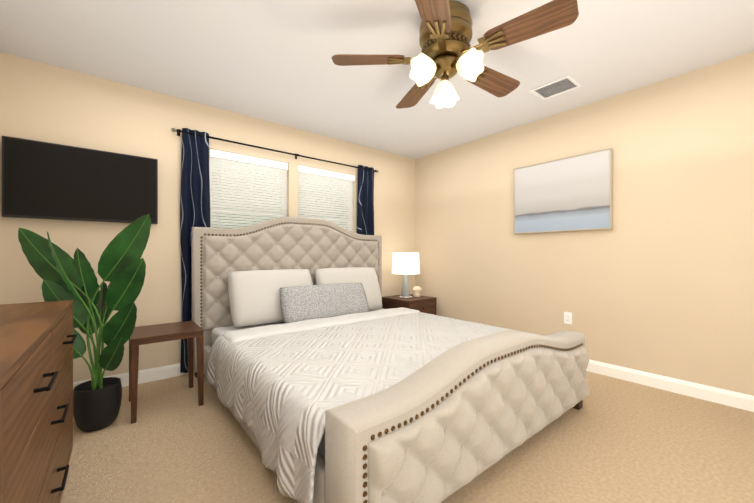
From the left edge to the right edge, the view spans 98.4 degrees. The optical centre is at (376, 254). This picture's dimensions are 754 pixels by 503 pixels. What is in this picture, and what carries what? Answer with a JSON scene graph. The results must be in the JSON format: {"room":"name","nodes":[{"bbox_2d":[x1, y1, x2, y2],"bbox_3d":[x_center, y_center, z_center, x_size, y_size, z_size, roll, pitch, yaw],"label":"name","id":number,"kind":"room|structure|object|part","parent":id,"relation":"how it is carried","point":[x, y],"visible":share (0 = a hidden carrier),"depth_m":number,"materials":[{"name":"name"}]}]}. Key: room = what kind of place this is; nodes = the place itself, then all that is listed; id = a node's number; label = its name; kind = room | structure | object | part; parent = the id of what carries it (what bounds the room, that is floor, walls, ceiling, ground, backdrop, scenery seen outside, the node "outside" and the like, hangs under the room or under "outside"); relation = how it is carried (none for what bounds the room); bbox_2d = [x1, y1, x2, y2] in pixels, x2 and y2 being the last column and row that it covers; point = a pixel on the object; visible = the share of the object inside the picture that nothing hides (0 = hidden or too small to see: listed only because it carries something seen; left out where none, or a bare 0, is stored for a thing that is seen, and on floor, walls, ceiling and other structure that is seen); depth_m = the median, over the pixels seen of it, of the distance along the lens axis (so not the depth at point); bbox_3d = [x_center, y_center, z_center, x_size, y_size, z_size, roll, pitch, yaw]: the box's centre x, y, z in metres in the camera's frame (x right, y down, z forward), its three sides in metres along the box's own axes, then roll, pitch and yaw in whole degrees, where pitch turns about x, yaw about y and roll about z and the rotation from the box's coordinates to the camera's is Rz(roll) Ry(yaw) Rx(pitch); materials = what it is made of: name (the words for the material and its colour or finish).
{"room":"bedroom","nodes":[
{"label":"bedroom","id":0,"kind":"room"},
{"bbox_2d":[0,52,414,381],"bbox_3d":[-1.046,-0.156,3.501,4.001,2.440,0.120,0,0,-39],"label":"wall","id":1,"kind":"structure","parent":0,"point":[43,102],"depth_m":2.74,"materials":[{"name":"paint"}]},
{"bbox_2d":[2,136,157,223],"bbox_3d":[-2.180,-0.521,2.461,0.864,0.540,0.086,0,0,-39],"label":"tv","id":2,"kind":"object","parent":1,"relation":"attached to","point":[44,180],"visible":1,"depth_m":2.38,"materials":[{"name":"black plastic"}]},
{"bbox_2d":[73,363,187,388],"bbox_3d":[-1.004,1.012,3.448,4.001,0.105,0.016,0,0,-39],"label":"baseboard","id":3,"kind":"structure","parent":1,"relation":"attached to","point":[157,373],"depth_m":2.73,"materials":[{"name":"white"}]},
{"bbox_2d":[209,158,285,227],"bbox_3d":[-1.287,-0.421,3.307,0.778,1.130,0.113,0,0,-39],"label":"window","id":4,"kind":"structure","parent":1,"relation":"in","point":[244,212],"depth_m":3.27,"materials":[{"name":"white"}]},
{"bbox_2d":[209,149,287,227],"bbox_3d":[-1.273,-0.423,3.289,0.770,1.122,0.064,0,0,-39],"label":"window blinds","id":5,"kind":"object","parent":4,"relation":"attached to","point":[259,165],"visible":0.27,"depth_m":3.25,"materials":[{"name":"white plastic"}]},
{"bbox_2d":[171,128,378,372],"bbox_3d":[-0.878,-0.036,3.510,2.283,2.140,0.074,0,0,-39],"label":"curtains","id":6,"kind":"object","parent":1,"relation":"attached to","point":[195,197],"visible":0.5,"depth_m":2.90,"materials":[{"name":"blue fabric"}]},
{"bbox_2d":[305,183,351,229],"bbox_3d":[-0.603,-0.421,3.855,0.764,1.130,0.113,0,0,-39],"label":"window","id":7,"kind":"structure","parent":1,"relation":"in","point":[335,219],"depth_m":4.09,"materials":[{"name":"white"}]},
{"bbox_2d":[298,165,354,231],"bbox_3d":[-0.589,-0.423,3.837,0.756,1.122,0.064,0,0,-39],"label":"window blinds","id":8,"kind":"object","parent":7,"relation":"attached to","point":[325,178],"visible":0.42,"depth_m":3.83,"materials":[{"name":"white plastic"}]},
{"bbox_2d":[0,0,753,158],"bbox_3d":[0.372,-1.426,1.730,4.241,0.100,4.660,0,0,-39],"label":"ceiling","id":9,"kind":"structure","parent":0,"point":[269,60],"depth_m":2.22,"materials":[{"name":"white paint"}]},
{"bbox_2d":[331,0,578,108],"bbox_3d":[0.433,-1.114,1.898,1.236,0.524,1.268,0,0,-39],"label":"fan","id":10,"kind":"object","parent":9,"relation":"hanging from","point":[447,51],"visible":1,"depth_m":1.76,"materials":[{"name":"brown wood"}]},
{"bbox_2d":[529,75,581,99],"bbox_3d":[1.474,-1.369,2.689,0.260,0.012,0.310,0,0,-39],"label":"ceiling vent","id":11,"kind":"object","parent":9,"relation":"in","point":[564,84],"visible":1,"depth_m":2.68,"materials":[{"name":"white metal"}]},
{"bbox_2d":[60,371,753,502],"bbox_3d":[0.372,1.114,1.729,4.241,0.100,4.660,0,0,-39],"label":"floor","id":12,"kind":"structure","parent":0,"point":[614,440],"depth_m":1.71,"materials":[{"name":"carpet"}]},
{"bbox_2d":[0,300,76,502],"bbox_3d":[-1.270,0.646,0.990,0.469,0.836,1.320,0,0,-39],"label":"dresser","id":13,"kind":"object","parent":12,"relation":"on","point":[37,339],"visible":1,"depth_m":0.95,"materials":[{"name":"brown wood"}]},
{"bbox_2d":[18,214,150,431],"bbox_3d":[-1.800,0.405,2.004,0.644,1.317,0.519,0,0,-39],"label":"plant","id":14,"kind":"object","parent":12,"relation":"on","point":[64,275],"visible":0.92,"depth_m":2.01,"materials":[{"name":"green plant"}]},
{"bbox_2d":[129,321,203,423],"bbox_3d":[-1.514,0.798,2.332,0.410,0.532,0.420,0,0,-39],"label":"side table","id":15,"kind":"object","parent":12,"relation":"on","point":[189,331],"visible":0.94,"depth_m":2.28,"materials":[{"name":"brown wood"}]},
{"bbox_2d":[192,217,588,502],"bbox_3d":[-0.049,0.339,2.550,2.090,1.450,2.432,0,0,-39],"label":"bed","id":16,"kind":"object","parent":12,"relation":"on","point":[329,379],"visible":1,"depth_m":1.75,"materials":[{"name":"fabric"}]},
{"bbox_3d":[-0.083,0.771,2.593,1.840,0.275,2.053,0,0,-39],"label":"mattress","id":17,"kind":"part","parent":16,"relation":"part of","materials":[{"name":"grey fabric"}]},
{"bbox_2d":[280,283,368,322],"bbox_3d":[-0.473,0.454,3.128,0.930,0.322,0.207,0,0,-39],"label":"lumbar pillow","id":18,"kind":"object","parent":16,"relation":"on","point":[298,303],"depth_m":3.02,"materials":[{"name":"grey fabric"}]},
{"bbox_2d":[206,312,537,502],"bbox_3d":[0.044,0.794,2.405,2.049,0.393,1.619,0,0,-39],"label":"duvet","id":19,"kind":"object","parent":16,"relation":"on","point":[279,381],"depth_m":1.82,"materials":[{"name":"grey fabric"}]},
{"bbox_3d":[0.648,0.754,1.699,1.980,0.620,0.232,0,0,-39],"label":"footboard","id":20,"kind":"part","parent":16,"relation":"part of","materials":[{"name":"fabric"}]},
{"bbox_2d":[382,294,436,314],"bbox_3d":[0.415,0.809,4.211,0.520,0.510,0.518,0,0,-39],"label":"nightstand","id":21,"kind":"object","parent":12,"relation":"on","point":[425,304],"visible":0.44,"depth_m":4.08,"materials":[{"name":"brown wood"}]},
{"bbox_2d":[392,253,419,297],"bbox_3d":[0.373,0.265,4.215,0.356,0.575,0.356,0,0,-39],"label":"lamp","id":22,"kind":"object","parent":21,"relation":"on","point":[405,264],"visible":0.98,"depth_m":4.08,"materials":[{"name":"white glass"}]},
{"bbox_2d":[412,286,421,296],"bbox_3d":[0.518,0.483,4.242,0.127,0.138,0.122,0,0,-39],"label":"decorative piece","id":23,"kind":"object","parent":21,"relation":"on","point":[416,290],"visible":1,"depth_m":4.20,"materials":[{"name":"beige ceramic"}]},
{"bbox_2d":[415,51,753,395],"bbox_3d":[1.981,-0.156,3.017,0.120,2.440,4.660,0,0,-39],"label":"wall","id":24,"kind":"structure","parent":0,"point":[658,279],"depth_m":2.72,"materials":[{"name":"paint"}]},
{"bbox_2d":[514,148,612,233],"bbox_3d":[1.760,-0.571,3.164,0.040,0.700,0.885,0,0,-39],"label":"framed art","id":25,"kind":"object","parent":24,"relation":"attached to","point":[573,193],"visible":1,"depth_m":3.09,"materials":[{"name":"paper"}]},
{"bbox_2d":[564,312,571,324],"bbox_3d":[1.824,0.608,3.110,0.008,0.114,0.070,0,0,-39],"label":"electrical outlet","id":26,"kind":"object","parent":24,"relation":"attached to","point":[567,317],"visible":1,"depth_m":3.11,"materials":[{"name":"white plastic"}]},
{"bbox_2d":[586,359,753,411],"bbox_3d":[1.928,1.012,2.974,0.016,0.105,4.420,0,0,-39],"label":"baseboard","id":27,"kind":"structure","parent":24,"relation":"attached to","point":[719,395],"depth_m":2.50,"materials":[{"name":"white"}]},
{"label":"outside","id":28,"kind":"structure","parent":0,"visible":0},
{"bbox_2d":[212,161,347,229],"bbox_3d":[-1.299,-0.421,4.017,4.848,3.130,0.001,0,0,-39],"label":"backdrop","id":29,"kind":"structure","parent":28,"point":[268,201],"depth_m":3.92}
]}

